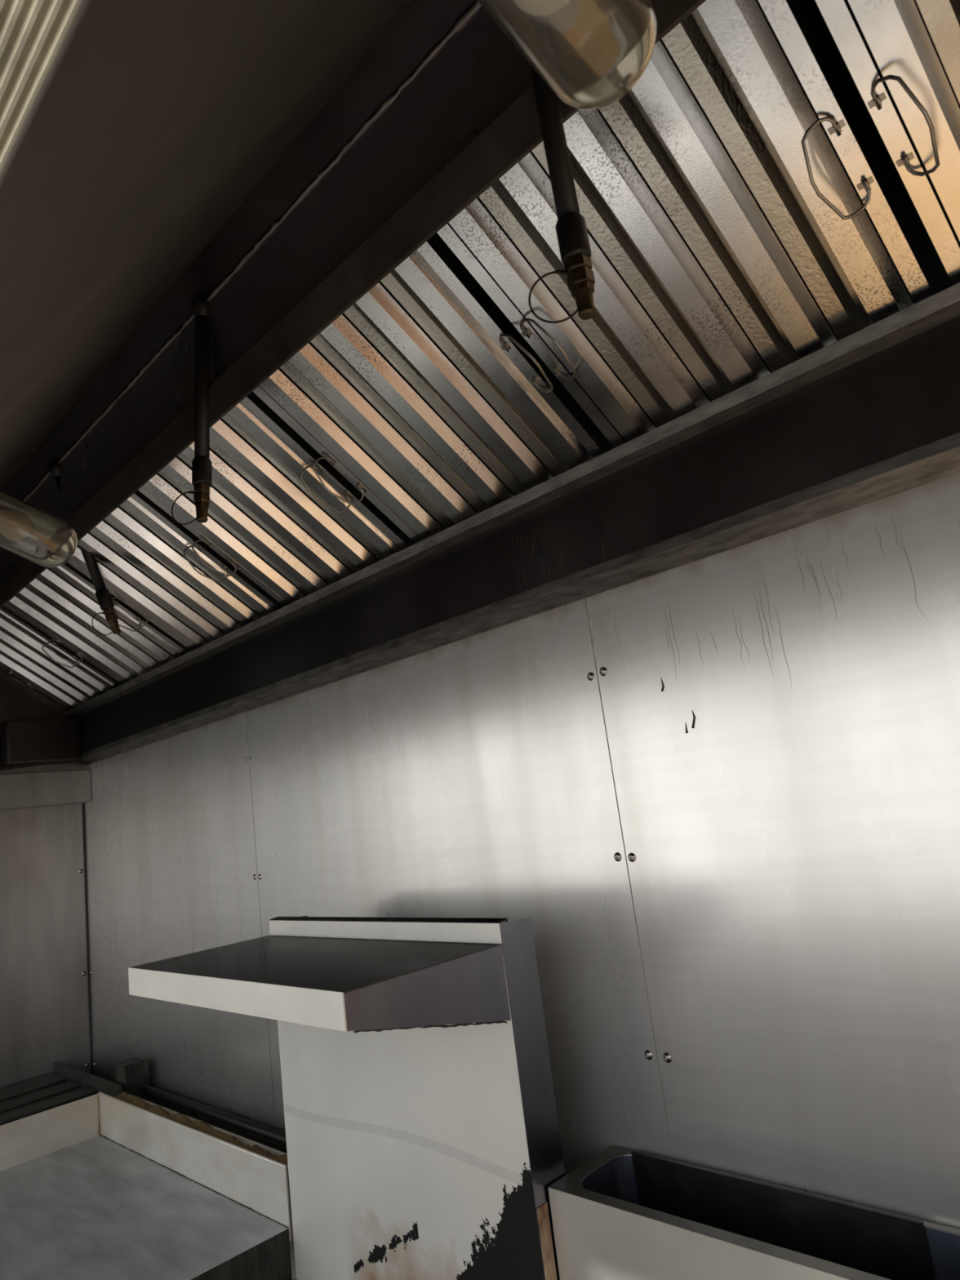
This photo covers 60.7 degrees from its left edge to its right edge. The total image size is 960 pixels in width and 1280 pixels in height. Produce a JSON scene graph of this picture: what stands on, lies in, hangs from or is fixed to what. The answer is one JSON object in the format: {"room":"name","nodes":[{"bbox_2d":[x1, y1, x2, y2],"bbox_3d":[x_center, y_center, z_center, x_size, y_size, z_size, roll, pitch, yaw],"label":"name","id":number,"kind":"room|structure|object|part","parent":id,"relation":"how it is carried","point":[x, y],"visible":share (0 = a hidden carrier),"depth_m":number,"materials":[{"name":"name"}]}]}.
{"room":"commercial kitchen","nodes":[
{"label":"commercial kitchen","id":0,"kind":"room"},
{"bbox_2d":[0,0,81,171],"bbox_3d":[-0.963,-0.837,0.763,2.827,0.032,11.000,4,-16,-45],"label":"ceiling","id":1,"kind":"structure","parent":0,"point":[33,32],"depth_m":1.11,"materials":[{"name":"metal"}]},
{"bbox_2d":[585,598,674,1159],"bbox_3d":[0.137,0.226,1.526,0.097,3.120,11.000,4,-16,-45],"label":"wall","id":2,"kind":"structure","parent":0,"point":[585,598],"depth_m":1.33,"materials":[{"name":"white paint"}]},
{"bbox_2d":[82,803,93,1074],"bbox_3d":[-1.413,1.068,2.953,0.005,0.947,0.005,4,-16,-45],"label":"trim","id":3,"kind":"structure","parent":2,"relation":"attached to","point":[83,804],"depth_m":2.95,"materials":[{"name":"silver metal"}]},
{"bbox_2d":[83,711,276,1144],"bbox_3d":[-0.953,1.204,2.483,0.006,1.825,1.225,4,-16,-45],"label":"sheet","id":4,"kind":"object","parent":2,"relation":"attached to","point":[171,864],"visible":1,"depth_m":2.47,"materials":[{"name":"metal"}]},
{"bbox_2d":[142,1084,286,1146],"bbox_3d":[-0.682,1.251,2.154,0.025,0.024,1.140,4,-16,-45],"label":"gas pipe","id":5,"kind":"object","parent":2,"relation":"attached to","point":[277,1136],"visible":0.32,"depth_m":2.14,"materials":[{"name":"black metal"}]},
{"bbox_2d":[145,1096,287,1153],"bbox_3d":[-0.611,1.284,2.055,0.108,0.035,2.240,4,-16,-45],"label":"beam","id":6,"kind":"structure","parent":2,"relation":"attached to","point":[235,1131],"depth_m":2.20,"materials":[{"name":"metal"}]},
{"bbox_2d":[245,598,673,1279],"bbox_3d":[-0.116,0.930,1.658,0.006,1.825,1.184,4,-16,-45],"label":"sheet","id":7,"kind":"object","parent":2,"relation":"attached to","point":[472,776],"visible":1,"depth_m":1.56,"materials":[{"name":"metal"}]},
{"bbox_2d":[0,0,959,770],"bbox_3d":[-0.439,-0.328,1.327,1.046,0.726,4.195,4,-16,-45],"label":"exhaust hood","id":8,"kind":"object","parent":2,"relation":"attached to","point":[269,163],"visible":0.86,"depth_m":1.16,"materials":[{"name":"metal"}]},
{"bbox_2d":[0,489,77,567],"bbox_3d":[-0.940,-0.241,1.558,0.322,0.184,0.116,4,-16,-45],"label":"lamp","id":9,"kind":"object","parent":8,"relation":"attached to","point":[28,531],"visible":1,"depth_m":1.58,"materials":[{"name":"clear glass"}]},
{"bbox_3d":[-1.888,0.146,2.754,1.045,0.720,0.020,4,-16,-45],"label":"panel","id":10,"kind":"part","parent":8,"relation":"part of","materials":[{"name":"metal"}]},
{"bbox_2d":[0,605,121,710],"bbox_3d":[-1.489,0.068,2.804,0.417,0.306,0.482,4,-16,-45],"label":"filter","id":11,"kind":"object","parent":8,"relation":"attached to","point":[25,655],"visible":0.85,"depth_m":2.78,"materials":[{"name":"metal"}]},
{"bbox_3d":[-1.645,0.142,2.929,0.099,0.072,0.045,4,-16,-45],"label":"handle","id":12,"kind":"part","parent":11,"relation":"part of","materials":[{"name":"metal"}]},
{"bbox_3d":[-1.352,0.050,2.637,0.101,0.078,0.039,4,-16,-45],"label":"handle","id":13,"kind":"part","parent":11,"relation":"part of","materials":[{"name":"metal"}]},
{"bbox_2d":[47,462,120,635],"bbox_3d":[-1.030,-0.231,2.121,0.071,0.443,0.167,-17,-15,39],"label":"suppression nozzle","id":14,"kind":"object","parent":8,"relation":"attached to","point":[103,595],"visible":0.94,"depth_m":2.11,"materials":[{"name":"black metal"}]},
{"bbox_2d":[4,562,191,684],"bbox_3d":[-1.150,-0.043,2.469,0.417,0.306,0.512,4,-16,-45],"label":"filter","id":15,"kind":"object","parent":8,"relation":"attached to","point":[68,611],"visible":0.68,"depth_m":2.44,"materials":[{"name":"metal"}]},
{"bbox_3d":[-1.323,0.038,2.610,0.099,0.074,0.043,4,-16,-45],"label":"handle","id":16,"kind":"part","parent":15,"relation":"part of","materials":[{"name":"metal"}]},
{"bbox_3d":[-1.002,-0.065,2.292,0.101,0.078,0.039,4,-16,-45],"label":"handle","id":17,"kind":"part","parent":15,"relation":"part of","materials":[{"name":"metal"}]},
{"bbox_2d":[66,490,284,650],"bbox_3d":[-0.801,-0.158,2.125,0.417,0.306,0.513,4,-16,-45],"label":"filter","id":18,"kind":"object","parent":8,"relation":"attached to","point":[139,506],"visible":0.71,"depth_m":2.08,"materials":[{"name":"metal"}]},
{"bbox_3d":[-0.974,-0.076,2.266,0.099,0.074,0.043,4,-16,-45],"label":"handle","id":19,"kind":"part","parent":18,"relation":"part of","materials":[{"name":"metal"}]},
{"bbox_3d":[-0.653,-0.179,1.948,0.101,0.078,0.039,4,-16,-45],"label":"handle","id":20,"kind":"part","parent":18,"relation":"part of","materials":[{"name":"metal"}]},
{"bbox_2d":[171,298,212,524],"bbox_3d":[-0.525,-0.420,1.496,0.096,0.437,0.044,-5,-12,-14],"label":"suppression nozzle","id":21,"kind":"object","parent":8,"relation":"attached to","point":[202,480],"visible":0.99,"depth_m":1.49,"materials":[{"name":"black metal"}]},
{"bbox_3d":[-0.614,-0.339,1.146,0.536,0.720,4.165,4,-16,-45],"label":"panel","id":22,"kind":"part","parent":8,"relation":"part of","materials":[{"name":"brown metal"}]},
{"bbox_3d":[-0.403,-0.580,1.440,0.018,0.190,4.165,4,-16,-45],"label":"plenum plate","id":23,"kind":"part","parent":8,"relation":"part of","materials":[{"name":"metal"}]},
{"bbox_2d":[137,391,415,606],"bbox_3d":[-0.451,-0.272,1.780,0.417,0.306,0.513,4,-16,-45],"label":"filter","id":24,"kind":"object","parent":8,"relation":"attached to","point":[252,419],"visible":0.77,"depth_m":1.73,"materials":[{"name":"metal"}]},
{"bbox_3d":[-0.624,-0.190,1.921,0.099,0.074,0.043,4,-16,-45],"label":"handle","id":25,"kind":"part","parent":24,"relation":"part of","materials":[{"name":"metal"}]},
{"bbox_3d":[-0.303,-0.293,1.603,0.101,0.078,0.039,4,-16,-45],"label":"handle","id":26,"kind":"part","parent":24,"relation":"part of","materials":[{"name":"metal"}]},
{"bbox_3d":[-0.385,-0.480,1.426,0.038,0.046,4.165,4,-16,-45],"label":"filter rail","id":27,"kind":"part","parent":8,"relation":"part of","materials":[{"name":"metal"}]},
{"bbox_3d":[-0.295,-0.666,1.578,0.518,0.008,4.165,4,-16,-45],"label":"panel","id":28,"kind":"part","parent":8,"relation":"part of","materials":[{"name":"metal"}]},
{"bbox_2d":[252,232,614,543],"bbox_3d":[-0.090,-0.390,1.425,0.417,0.306,0.541,4,-16,-45],"label":"filter","id":29,"kind":"object","parent":8,"relation":"attached to","point":[432,284],"visible":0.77,"depth_m":1.38,"materials":[{"name":"metal"}]},
{"bbox_3d":[-0.274,-0.304,1.575,0.100,0.076,0.041,4,-16,-45],"label":"handle","id":30,"kind":"part","parent":29,"relation":"part of","materials":[{"name":"metal"}]},
{"bbox_3d":[0.072,-0.418,1.235,0.099,0.074,0.043,4,-16,-45],"label":"handle","id":31,"kind":"part","parent":29,"relation":"part of","materials":[{"name":"metal"}]},
{"bbox_3d":[-0.052,-0.115,1.642,0.034,0.175,4.165,4,-16,-45],"label":"panel","id":32,"kind":"part","parent":8,"relation":"part of","materials":[{"name":"metal"}]},
{"bbox_2d":[528,62,595,323],"bbox_3d":[0.070,-0.585,0.952,0.049,0.477,0.071,4,-16,-45],"label":"suppression nozzle","id":33,"kind":"object","parent":8,"relation":"attached to","point":[571,232],"visible":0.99,"depth_m":0.91,"materials":[{"name":"black metal"}]},
{"bbox_2d":[476,0,656,110],"bbox_3d":[0.012,-0.552,0.620,0.322,0.184,0.116,4,-16,-45],"label":"lamp","id":34,"kind":"object","parent":8,"relation":"attached to","point":[590,54],"visible":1,"depth_m":0.66,"materials":[{"name":"clear glass"}]},
{"bbox_2d":[436,0,940,447],"bbox_3d":[0.259,-0.504,1.081,0.417,0.306,0.482,4,-16,-45],"label":"filter","id":35,"kind":"object","parent":8,"relation":"attached to","point":[726,52],"visible":0.83,"depth_m":1.03,"materials":[{"name":"metal"}]},
{"bbox_3d":[0.103,-0.429,1.206,0.099,0.072,0.045,4,-16,-45],"label":"handle","id":36,"kind":"part","parent":35,"relation":"part of","materials":[{"name":"metal"}]},
{"bbox_3d":[0.395,-0.524,0.917,0.099,0.074,0.043,4,-16,-45],"label":"handle","id":37,"kind":"part","parent":35,"relation":"part of","materials":[{"name":"metal"}]},
{"bbox_2d":[815,0,959,284],"bbox_3d":[0.608,-0.618,0.736,0.417,0.306,0.482,4,-16,-45],"label":"filter","id":38,"kind":"object","parent":8,"relation":"attached to","point":[902,57],"visible":1,"depth_m":0.85,"materials":[{"name":"metal"}]},
{"bbox_3d":[0.451,-0.541,0.861,0.100,0.076,0.041,4,-16,-45],"label":"handle","id":39,"kind":"part","parent":38,"relation":"part of","materials":[{"name":"metal"}]},
{"bbox_2d":[586,472,959,1229],"bbox_3d":[0.709,0.660,0.845,0.006,1.825,1.190,4,-16,-45],"label":"sheet","id":40,"kind":"object","parent":2,"relation":"attached to","point":[793,855],"visible":1,"depth_m":1.13,"materials":[{"name":"metal"}]},
{"bbox_2d":[660,677,664,691],"bbox_3d":[0.291,0.071,1.308,0.004,0.023,0.007,4,-16,-45],"label":"drip","id":41,"kind":"object","parent":40,"relation":"attached to","point":[663,686],"visible":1,"depth_m":1.31,"materials":[{"name":"black metal"}]},
{"bbox_2d":[691,711,695,728],"bbox_3d":[0.329,0.122,1.266,0.004,0.029,0.009,4,-16,-45],"label":"drip","id":42,"kind":"object","parent":40,"relation":"attached to","point":[694,717],"visible":1,"depth_m":1.26,"materials":[{"name":"black metal"}]},
{"bbox_3d":[-2.004,0.711,2.563,1.433,3.120,0.113,4,-16,-45],"label":"wall","id":43,"kind":"structure","parent":0,"visible":0},
{"bbox_2d":[0,762,91,1087],"bbox_3d":[-1.877,1.308,2.406,1.410,1.825,0.007,4,-16,-45],"label":"sheet","id":44,"kind":"object","parent":43,"relation":"attached to","point":[45,1017],"visible":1,"depth_m":2.86,"materials":[{"name":"metal"}]},
{"bbox_2d":[0,768,91,810],"bbox_3d":[-1.943,0.508,2.548,1.378,0.117,0.080,4,-16,-45],"label":"strip","id":45,"kind":"object","parent":43,"relation":"attached to","point":[50,788],"visible":1,"depth_m":2.90,"materials":[{"name":"metal"}]},
{"bbox_3d":[-1.235,1.931,0.885,2.920,0.100,9.200,4,-16,-45],"label":"floor","id":46,"kind":"structure","parent":0,"visible":0},
{"bbox_2d":[0,1061,122,1125],"bbox_3d":[-1.443,1.757,2.266,0.712,0.828,0.573,4,-16,-45],"label":"grill","id":47,"kind":"object","parent":46,"relation":"on","point":[66,1084],"visible":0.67,"depth_m":2.52,"materials":[{"name":"metal"}]},
{"bbox_2d":[113,1057,145,1099],"bbox_3d":[-1.011,1.707,2.409,0.066,0.872,0.076,4,-16,-45],"label":"square post","id":48,"kind":"object","parent":47,"relation":"on","point":[130,1073],"visible":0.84,"depth_m":2.46,"materials":[{"name":"metal"}]},
{"bbox_2d":[0,1091,293,1279],"bbox_3d":[-0.893,1.571,1.720,0.706,0.838,1.008,4,-16,-45],"label":"griddle","id":49,"kind":"object","parent":46,"relation":"on","point":[100,1186],"visible":0.98,"depth_m":1.81,"materials":[{"name":"metal"}]},
{"bbox_3d":[-0.586,1.318,1.386,0.627,0.323,0.004,4,-16,-45],"label":"panel","id":50,"kind":"part","parent":49,"relation":"part of","materials":[{"name":"metal"}]},
{"bbox_2d":[128,915,564,1279],"bbox_3d":[-0.202,1.151,1.306,0.382,1.320,0.693,4,-16,-45],"label":"shelf","id":51,"kind":"object","parent":46,"relation":"on","point":[423,1139],"visible":0.99,"depth_m":1.33,"materials":[{"name":"silver metal"}]},
{"bbox_3d":[-0.311,0.542,1.399,0.295,0.002,0.690,4,-16,-45],"label":"shelf","id":52,"kind":"part","parent":51,"relation":"part of","materials":[{"name":"metal"}]},
{"bbox_3d":[-0.143,1.013,1.412,0.002,1.014,0.690,4,-16,-45],"label":"panel","id":53,"kind":"part","parent":51,"relation":"part of","materials":[{"name":"silver metal"}]},
{"bbox_2d":[547,1145,959,1279],"bbox_3d":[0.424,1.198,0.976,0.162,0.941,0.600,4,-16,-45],"label":"fryer","id":54,"kind":"object","parent":46,"relation":"on","point":[623,1214],"visible":1,"depth_m":1.10,"materials":[{"name":"metal"}]},
{"bbox_3d":[0.339,0.979,0.963,0.002,0.484,0.598,4,-16,-45],"label":"panel","id":55,"kind":"part","parent":54,"relation":"part of","materials":[{"name":"metal"}]}
]}

